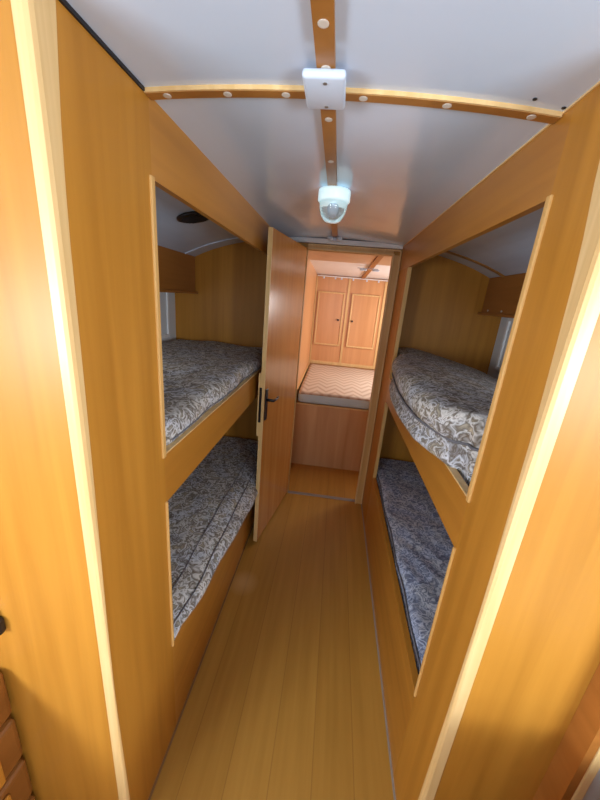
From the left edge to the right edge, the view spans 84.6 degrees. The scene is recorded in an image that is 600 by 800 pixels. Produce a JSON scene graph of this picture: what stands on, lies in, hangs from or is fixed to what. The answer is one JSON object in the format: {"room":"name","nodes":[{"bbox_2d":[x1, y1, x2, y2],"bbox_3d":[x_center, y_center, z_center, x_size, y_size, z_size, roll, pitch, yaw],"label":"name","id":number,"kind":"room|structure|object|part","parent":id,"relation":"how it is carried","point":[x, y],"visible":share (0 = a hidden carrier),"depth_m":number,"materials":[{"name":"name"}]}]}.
{"room":"camper trailer interior","nodes":[
{"label":"camper trailer interior","id":0,"kind":"room"},
{"bbox_2d":[0,0,118,799],"bbox_3d":[-0.738,0.303,0.672,0.676,1.805,0.022,6,17,5],"label":"wall","id":1,"kind":"structure","parent":0,"point":[50,666],"depth_m":0.61,"materials":[{"name":"brown wood"}]},
{"bbox_2d":[0,616,5,634],"bbox_3d":[-0.646,0.462,0.688,0.054,0.057,0.018,6,17,5],"label":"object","id":2,"kind":"structure","parent":1,"relation":"attached to","point":[2,622],"depth_m":0.69,"materials":[{"name":"black metal"}]},
{"bbox_2d":[56,0,269,799],"bbox_3d":[-0.296,0.100,1.468,0.018,1.792,1.752,6,17,5],"label":"wall","id":3,"kind":"structure","parent":0,"point":[114,136],"depth_m":0.65,"materials":[{"name":"brown wood"}]},
{"bbox_2d":[10,0,129,799],"bbox_3d":[-0.392,0.345,0.654,0.022,1.791,0.045,6,17,5],"label":"trim","id":4,"kind":"structure","parent":3,"relation":"attached to","point":[35,24],"depth_m":0.47,"materials":[{"name":"beige wood"}]},
{"bbox_2d":[58,0,144,91],"bbox_3d":[-0.296,-0.531,0.489,0.006,0.008,0.230,6,17,5],"label":"trim","id":5,"kind":"structure","parent":3,"relation":"attached to","point":[64,3],"depth_m":0.48,"materials":[{"name":"rubber"}]},
{"bbox_2d":[149,175,165,458],"bbox_3d":[-0.320,-0.148,0.741,0.011,0.617,0.014,6,17,5],"label":"trim","id":6,"kind":"structure","parent":3,"relation":"attached to","point":[151,178],"depth_m":0.72,"materials":[{"name":"brown wood"}]},
{"bbox_2d":[165,501,173,646],"bbox_3d":[-0.377,0.517,0.951,0.011,0.522,0.008,6,17,5],"label":"trim","id":7,"kind":"structure","parent":3,"relation":"attached to","point":[166,503],"depth_m":0.94,"materials":[{"name":"brown wood"}]},
{"bbox_2d":[148,523,253,799],"bbox_3d":[-0.357,0.952,1.731,0.006,0.004,1.730,6,17,5],"label":"trim","id":8,"kind":"structure","parent":3,"relation":"attached to","point":[179,719],"depth_m":1.26,"materials":[{"name":"brown wood"}]},
{"bbox_3d":[-0.214,-0.722,1.345,0.018,0.142,1.497,6,17,5],"label":"header panel","id":9,"kind":"part","parent":3,"relation":"part of","materials":[{"name":"brown wood"}]},
{"bbox_2d":[185,237,238,253],"bbox_3d":[-0.433,-0.917,1.947,0.540,0.153,0.015,6,17,5],"label":"trim","id":10,"kind":"structure","parent":3,"relation":"attached to","point":[237,237],"depth_m":1.95,"materials":[{"name":"grey plastic"}]},
{"bbox_2d":[164,366,261,500],"bbox_3d":[-0.617,-0.025,1.519,0.695,0.143,1.649,6,17,5],"label":"bunk bed","id":11,"kind":"object","parent":3,"relation":"attached to","point":[185,453],"visible":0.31,"depth_m":1.10,"materials":[{"name":"brown wood"}]},
{"bbox_2d":[162,339,262,445],"bbox_3d":[-0.603,-0.094,1.510,0.687,0.170,1.595,6,17,5],"label":"mattress","id":12,"kind":"object","parent":11,"relation":"on","point":[197,375],"visible":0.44,"depth_m":1.37,"materials":[{"name":"grey fabric"}]},
{"bbox_2d":[162,293,175,342],"bbox_3d":[-0.994,0.060,1.558,0.030,1.700,1.752,6,17,5],"label":"wall","id":13,"kind":"structure","parent":0,"point":[172,337],"depth_m":2.21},
{"bbox_2d":[160,292,169,338],"bbox_3d":[-0.902,-0.436,1.708,0.016,0.310,0.900,6,17,5],"label":"window","id":14,"kind":"structure","parent":13,"relation":"in","point":[164,297],"depth_m":2.10,"materials":[{"name":"grey glass"}]},
{"bbox_2d":[160,292,166,334],"bbox_3d":[-0.907,-0.436,1.708,0.005,0.266,0.856,6,17,5],"label":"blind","id":15,"kind":"object","parent":14,"relation":"attached to","point":[163,295],"depth_m":2.08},
{"bbox_2d":[158,245,197,293],"bbox_3d":[-0.826,-0.612,1.466,0.165,0.228,1.458,6,17,5],"label":"upper cabinet","id":16,"kind":"object","parent":13,"relation":"attached to","point":[176,269],"visible":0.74,"depth_m":1.90,"materials":[{"name":"brown wood"}]},
{"bbox_2d":[150,463,393,799],"bbox_3d":[-0.043,1.194,1.100,2.240,0.030,6.800,6,17,5],"label":"floor","id":17,"kind":"structure","parent":0,"point":[285,701],"depth_m":1.32,"materials":[{"name":"brown wood"}]},
{"bbox_2d":[0,672,35,799],"bbox_3d":[-0.927,0.971,0.482,0.460,0.615,0.755,6,17,5],"label":"dresser","id":18,"kind":"object","parent":17,"relation":"on","point":[15,782],"visible":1,"depth_m":0.77,"materials":[{"name":"brown wood"}]},
{"bbox_3d":[-0.709,0.919,0.425,0.010,0.102,0.665,6,17,5],"label":"drawer panel","id":19,"kind":"part","parent":18,"relation":"part of","materials":[{"name":"brown wood"}]},
{"bbox_3d":[-0.724,0.766,0.400,0.050,0.138,0.742,6,17,5],"label":"drawer","id":20,"kind":"part","parent":18,"relation":"part of","materials":[{"name":"brown wood"}]},
{"bbox_3d":[-0.721,1.064,0.470,0.010,0.102,0.665,6,17,5],"label":"drawer panel","id":21,"kind":"part","parent":18,"relation":"part of","materials":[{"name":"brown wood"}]},
{"bbox_3d":[-0.736,0.911,0.445,0.050,0.138,0.742,6,17,5],"label":"drawer","id":22,"kind":"part","parent":18,"relation":"part of","materials":[{"name":"brown wood"}]},
{"bbox_3d":[-0.749,1.055,0.490,0.050,0.138,0.742,6,17,5],"label":"drawer","id":23,"kind":"part","parent":18,"relation":"part of","materials":[{"name":"brown wood"}]},
{"bbox_3d":[-0.761,1.200,0.535,0.050,0.138,0.742,6,17,5],"label":"drawer","id":24,"kind":"part","parent":18,"relation":"part of","materials":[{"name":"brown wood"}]},
{"bbox_2d":[173,502,254,724],"bbox_3d":[-0.681,0.715,1.749,0.695,0.392,1.649,6,17,5],"label":"bunk bed","id":25,"kind":"object","parent":17,"relation":"on","point":[190,643],"visible":0.23,"depth_m":1.31,"materials":[{"name":"brown wood"}]},
{"bbox_2d":[168,436,257,639],"bbox_3d":[-0.634,0.564,1.712,0.739,0.164,1.594,6,17,5],"label":"mattress","id":26,"kind":"object","parent":25,"relation":"on","point":[209,509],"visible":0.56,"depth_m":1.58,"materials":[{"name":"grey fabric"}]},
{"bbox_2d":[291,398,368,470],"bbox_3d":[0.654,0.191,3.486,1.308,0.581,1.270,6,17,5],"label":"bed","id":27,"kind":"object","parent":17,"relation":"on","point":[330,436],"visible":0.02,"depth_m":2.91,"materials":[{"name":"brown wood"}]},
{"bbox_2d":[298,364,373,408],"bbox_3d":[0.687,-0.143,3.385,1.285,0.116,1.253,6,17,5],"label":"mattress","id":28,"kind":"object","parent":27,"relation":"on","point":[322,384],"visible":0.52,"depth_m":3.05,"materials":[{"name":"beige fabric"}]},
{"bbox_2d":[365,477,417,775],"bbox_3d":[0.758,0.876,1.630,0.742,0.392,1.649,6,17,5],"label":"bunk bed","id":29,"kind":"object","parent":17,"relation":"on","point":[399,672],"visible":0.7,"depth_m":1.28,"materials":[{"name":"brown wood"}]},
{"bbox_2d":[376,458,453,674],"bbox_3d":[0.777,0.730,1.598,0.710,0.148,1.595,6,17,5],"label":"mattress","id":30,"kind":"object","parent":29,"relation":"on","point":[421,545],"visible":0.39,"depth_m":1.53,"materials":[{"name":"blue fabric"}]},
{"bbox_2d":[532,663,599,799],"bbox_3d":[0.814,0.732,0.660,0.493,1.250,0.050,6,17,5],"label":"cabinet","id":31,"kind":"object","parent":17,"relation":"on","point":[573,773],"visible":1,"depth_m":0.68,"materials":[{"name":"brown wood"}]},
{"bbox_2d":[296,258,316,400],"bbox_3d":[0.019,-0.400,3.181,0.028,1.780,1.772,6,17,5],"label":"wall","id":32,"kind":"structure","parent":0,"point":[311,276],"depth_m":3.15,"materials":[{"name":"brown wood"}]},
{"bbox_2d":[297,363,309,389],"bbox_3d":[0.044,-0.270,3.429,0.010,0.010,1.230,6,17,5],"label":"trim","id":33,"kind":"structure","parent":32,"relation":"attached to","point":[309,363],"depth_m":3.27,"materials":[{"name":"brown wood"}]},
{"bbox_2d":[66,0,599,277],"bbox_3d":[-0.008,-0.143,-0.288,2.240,0.328,4.932,6,17,5],"label":"ceiling","id":34,"kind":"structure","parent":0,"point":[402,167],"depth_m":0.56,"materials":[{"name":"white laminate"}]},
{"bbox_2d":[177,211,208,223],"bbox_3d":[-0.455,-0.787,1.424,0.147,0.040,0.149,5,17,-1],"label":"ceiling vent","id":35,"kind":"object","parent":34,"relation":"in","point":[189,217],"visible":0.74,"depth_m":1.40,"materials":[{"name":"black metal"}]},
{"bbox_2d":[181,215,207,223],"bbox_3d":[-0.454,-0.780,1.426,0.112,0.003,0.098,-6,16,8],"label":"vent grille","id":36,"kind":"object","parent":35,"relation":"attached to","point":[192,219],"depth_m":1.42,"materials":[{"name":"black plastic"}]},
{"bbox_2d":[310,0,335,68],"bbox_3d":[-0.058,-0.269,-0.333,0.029,0.011,1.907,6,17,5],"label":"trim","id":37,"kind":"structure","parent":34,"relation":"attached to","point":[322,11],"depth_m":0.45,"materials":[{"name":"brown wood"}]},
{"bbox_2d":[302,68,345,109],"bbox_3d":[0.043,-0.525,0.560,0.070,0.015,0.096,6,17,5],"label":"junction box","id":38,"kind":"object","parent":37,"relation":"attached to","point":[325,88],"visible":1,"depth_m":0.54,"materials":[{"name":"white plastic"}]},
{"bbox_2d":[320,109,337,236],"bbox_3d":[0.131,-0.757,1.288,0.029,0.011,1.446,6,17,5],"label":"trim","id":39,"kind":"structure","parent":34,"relation":"attached to","point":[328,117],"depth_m":0.78,"materials":[{"name":"brown wood"}]},
{"bbox_2d":[318,186,350,223],"bbox_3d":[0.111,-0.647,1.106,0.106,0.095,0.106,6,17,5],"label":"ceiling lamp","id":40,"kind":"object","parent":34,"relation":"attached to","point":[333,200],"visible":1,"depth_m":1.07,"materials":[{"name":"white plastic"}]},
{"bbox_2d":[144,84,562,123],"bbox_3d":[0.085,-0.536,0.589,0.736,0.025,0.025,6,17,3],"label":"trim","id":41,"kind":"structure","parent":34,"relation":"attached to","point":[548,116],"depth_m":0.58,"materials":[{"name":"brown wood"}]},
{"bbox_2d":[175,242,501,474],"bbox_3d":[0.201,-0.119,2.275,2.180,1.812,0.018,6,17,5],"label":"wall","id":42,"kind":"structure","parent":0,"point":[445,297],"depth_m":2.12,"materials":[{"name":"brown wood"}]},
{"bbox_2d":[253,227,306,541],"bbox_3d":[-0.102,-0.035,2.013,0.088,1.728,0.586,10,18,15],"label":"door","id":43,"kind":"structure","parent":42,"relation":"in","point":[286,258],"depth_m":1.91,"materials":[{"name":"brown wood"}]},
{"bbox_3d":[-0.212,0.029,1.749,0.014,0.195,0.004,10,18,15],"label":"lock plate","id":44,"kind":"part","parent":43,"relation":"part of","materials":[{"name":"metal"}]},
{"bbox_3d":[-0.182,0.024,1.772,0.006,0.175,0.033,10,18,15],"label":"handle plate","id":45,"kind":"part","parent":43,"relation":"part of","materials":[{"name":"black metal"}]},
{"bbox_3d":[-0.145,-0.006,1.787,0.048,0.016,0.081,10,18,15],"label":"lever","id":46,"kind":"part","parent":43,"relation":"part of","materials":[{"name":"black metal"}]},
{"bbox_2d":[288,490,354,501],"bbox_3d":[0.188,0.745,2.547,0.564,0.005,0.030,6,17,5],"label":"trim","id":47,"kind":"structure","parent":42,"relation":"attached to","point":[289,491],"depth_m":2.54,"materials":[{"name":"metal"}]},
{"bbox_2d":[327,236,341,240],"bbox_3d":[0.198,-0.921,1.881,0.086,0.019,0.045,6,17,5],"label":"clip","id":48,"kind":"object","parent":42,"relation":"attached to","point":[330,238],"visible":1,"depth_m":1.87,"materials":[{"name":"white plastic"}]},
{"bbox_2d":[287,243,401,503],"bbox_3d":[0.237,-0.095,2.283,0.611,1.768,0.061,6,17,5],"label":"trim","id":49,"kind":"structure","parent":42,"relation":"attached to","point":[396,257],"depth_m":2.16,"materials":[{"name":"brown wood"}]},
{"bbox_2d":[290,237,402,249],"bbox_3d":[0.263,-0.950,1.992,0.704,0.028,0.029,6,17,5],"label":"trim","id":50,"kind":"structure","parent":42,"relation":"attached to","point":[297,239],"depth_m":1.98,"materials":[{"name":"grey metal"}]},
{"bbox_2d":[308,250,391,265],"bbox_3d":[0.685,-0.986,2.313,1.300,0.028,0.600,6,17,5],"label":"ceiling","id":51,"kind":"structure","parent":42,"relation":"attached to","point":[312,255],"depth_m":2.42,"materials":[{"name":"white paint"}]},
{"bbox_2d":[358,267,378,271],"bbox_3d":[0.579,-1.104,2.795,0.185,0.022,0.040,6,17,5],"label":"clip","id":52,"kind":"object","parent":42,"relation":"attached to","point":[361,269],"visible":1,"depth_m":2.78,"materials":[{"name":"white plastic"}]},
{"bbox_2d":[310,260,389,279],"bbox_3d":[0.755,-1.155,2.870,1.370,0.088,1.828,6,17,5],"label":"ceiling","id":53,"kind":"structure","parent":0,"point":[345,269],"depth_m":3.15,"materials":[{"name":"white paint"}]},
{"bbox_2d":[318,275,387,282],"bbox_3d":[0.625,-1.345,3.680,0.860,0.032,0.016,6,17,5],"label":"rail","id":54,"kind":"object","parent":53,"relation":"attached to","point":[324,276],"visible":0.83,"depth_m":3.68,"materials":[{"name":"white plastic"}]},
{"bbox_2d":[361,256,383,278],"bbox_3d":[0.611,-1.140,2.875,0.037,0.060,1.740,6,17,5],"label":"trim","id":55,"kind":"structure","parent":53,"relation":"attached to","point":[376,261],"depth_m":2.62,"materials":[{"name":"brown wood"}]},
{"bbox_2d":[317,274,382,279],"bbox_3d":[0.784,-0.593,3.981,1.370,1.800,0.030,6,17,5],"label":"wall","id":56,"kind":"structure","parent":0,"point":[317,274],"depth_m":3.75,"materials":[{"name":"brown wood"}]},
{"bbox_2d":[309,276,387,370],"bbox_3d":[0.575,-0.769,3.897,0.870,1.250,0.071,6,17,5],"label":"wardrobe","id":57,"kind":"object","parent":56,"relation":"attached to","point":[348,313],"visible":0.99,"depth_m":3.85,"materials":[{"name":"brown wood"}]},
{"bbox_3d":[0.341,-0.950,3.865,0.308,0.605,0.012,6,17,5],"label":"door","id":58,"kind":"part","parent":57,"relation":"part of","materials":[{"name":"brown wood"}]},
{"bbox_3d":[0.340,-0.947,3.855,0.308,0.605,0.008,6,17,5],"label":"door frame","id":59,"kind":"part","parent":57,"relation":"part of","materials":[{"name":"brown wood"}]},
{"bbox_3d":[0.545,-0.428,4.000,0.870,0.035,0.010,6,17,5],"label":"rail","id":60,"kind":"part","parent":57,"relation":"part of","materials":[{"name":"brown wood"}]},
{"bbox_3d":[0.731,-0.906,3.833,0.320,0.605,0.012,6,17,5],"label":"door","id":61,"kind":"part","parent":57,"relation":"part of","materials":[{"name":"brown wood"}]},
{"bbox_3d":[0.730,-0.903,3.823,0.320,0.605,0.008,6,17,5],"label":"door frame","id":62,"kind":"part","parent":57,"relation":"part of","materials":[{"name":"brown wood"}]},
{"bbox_2d":[362,85,599,799],"bbox_3d":[0.458,0.173,1.444,0.018,1.792,1.673,6,17,5],"label":"wall","id":63,"kind":"structure","parent":0,"point":[562,162],"depth_m":0.66,"materials":[{"name":"brown wood"}]},
{"bbox_2d":[361,504,395,799],"bbox_3d":[0.374,1.021,1.714,0.006,0.004,1.640,6,17,5],"label":"trim","id":64,"kind":"structure","parent":63,"relation":"attached to","point":[391,769],"depth_m":1.33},
{"bbox_2d":[373,402,387,477],"bbox_3d":[0.498,0.254,2.038,0.022,0.511,0.006,6,17,5],"label":"trim","id":65,"kind":"structure","parent":63,"relation":"attached to","point":[386,405],"depth_m":2.03,"materials":[{"name":"brown wood"}]},
{"bbox_2d":[389,267,411,378],"bbox_3d":[0.556,-0.413,1.830,0.022,0.607,0.006,6,17,5],"label":"trim","id":66,"kind":"structure","parent":63,"relation":"attached to","point":[409,269],"depth_m":1.81,"materials":[{"name":"brown wood"}]},
{"bbox_2d":[386,378,468,546],"bbox_3d":[0.781,0.132,1.403,0.659,0.143,1.649,6,17,5],"label":"bunk bed","id":67,"kind":"object","parent":63,"relation":"attached to","point":[447,489],"visible":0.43,"depth_m":0.93,"materials":[{"name":"brown wood"}]},
{"bbox_2d":[389,347,497,485],"bbox_3d":[0.763,-0.007,1.475,0.729,0.249,1.410,6,17,5],"label":"mattress","id":68,"kind":"object","parent":67,"relation":"on","point":[444,404],"visible":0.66,"depth_m":1.03,"materials":[{"name":"grey fabric"}]},
{"bbox_2d":[413,547,455,696],"bbox_3d":[0.354,0.605,0.873,0.011,0.522,0.008,6,17,5],"label":"trim","id":69,"kind":"structure","parent":63,"relation":"attached to","point":[453,548],"depth_m":0.86,"materials":[{"name":"brown wood"}]},
{"bbox_2d":[445,251,504,276],"bbox_3d":[0.876,-0.761,1.805,0.528,0.150,0.025,6,17,5],"label":"trim","id":70,"kind":"structure","parent":63,"relation":"attached to","point":[448,252],"depth_m":1.79,"materials":[{"name":"brown wood"}]},
{"bbox_3d":[0.535,-0.635,1.275,0.018,0.142,1.515,6,17,5],"label":"header panel","id":71,"kind":"part","parent":63,"relation":"part of","materials":[{"name":"brown wood"}]},
{"bbox_2d":[403,81,599,246],"bbox_3d":[0.525,-0.684,1.204,0.005,0.006,1.600,6,17,5],"label":"trim","id":72,"kind":"structure","parent":63,"relation":"attached to","point":[597,83],"depth_m":0.69,"materials":[{"name":"brown wood"}]},
{"bbox_2d":[418,161,599,799],"bbox_3d":[0.372,0.405,0.674,0.027,1.791,0.070,6,17,5],"label":"trim","id":73,"kind":"structure","parent":63,"relation":"attached to","point":[582,311],"depth_m":0.54,"materials":[{"name":"beige wood"}]},
{"bbox_2d":[466,195,553,502],"bbox_3d":[0.411,-0.061,0.663,0.011,0.617,0.014,6,17,5],"label":"trim","id":74,"kind":"structure","parent":63,"relation":"attached to","point":[548,202],"depth_m":0.64,"materials":[{"name":"brown wood"}]},
{"bbox_2d":[487,317,507,378],"bbox_3d":[1.170,-0.030,1.321,0.084,0.508,1.631,6,17,5],"label":"wall","id":75,"kind":"structure","parent":0,"point":[492,372],"depth_m":2.04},
{"bbox_2d":[495,318,513,370],"bbox_3d":[1.157,-0.205,1.538,0.016,0.310,0.900,6,17,5],"label":"window","id":76,"kind":"structure","parent":75,"relation":"in","point":[508,327],"depth_m":1.94,"materials":[{"name":"grey glass"}]},
{"bbox_2d":[499,322,512,366],"bbox_3d":[1.161,-0.205,1.537,0.005,0.266,0.856,6,17,5],"label":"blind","id":77,"kind":"object","parent":76,"relation":"attached to","point":[508,327],"depth_m":1.94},
{"bbox_2d":[434,313,599,799],"bbox_3d":[0.738,0.446,0.621,0.720,1.805,0.022,6,17,5],"label":"wall","id":78,"kind":"structure","parent":0,"point":[541,655],"depth_m":0.64,"materials":[{"name":"brown wood"}]},
{"bbox_3d":[1.195,0.305,1.378,0.030,1.700,1.752,6,17,5],"label":"wall","id":79,"kind":"structure","parent":0,"visible":0},
{"bbox_2d":[478,273,525,317],"bbox_3d":[1.135,-0.407,1.300,0.230,0.214,1.458,6,17,5],"label":"upper cabinet","id":80,"kind":"object","parent":79,"relation":"attached to","point":[502,296],"visible":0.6,"depth_m":1.78,"materials":[{"name":"brown wood"}]}
]}

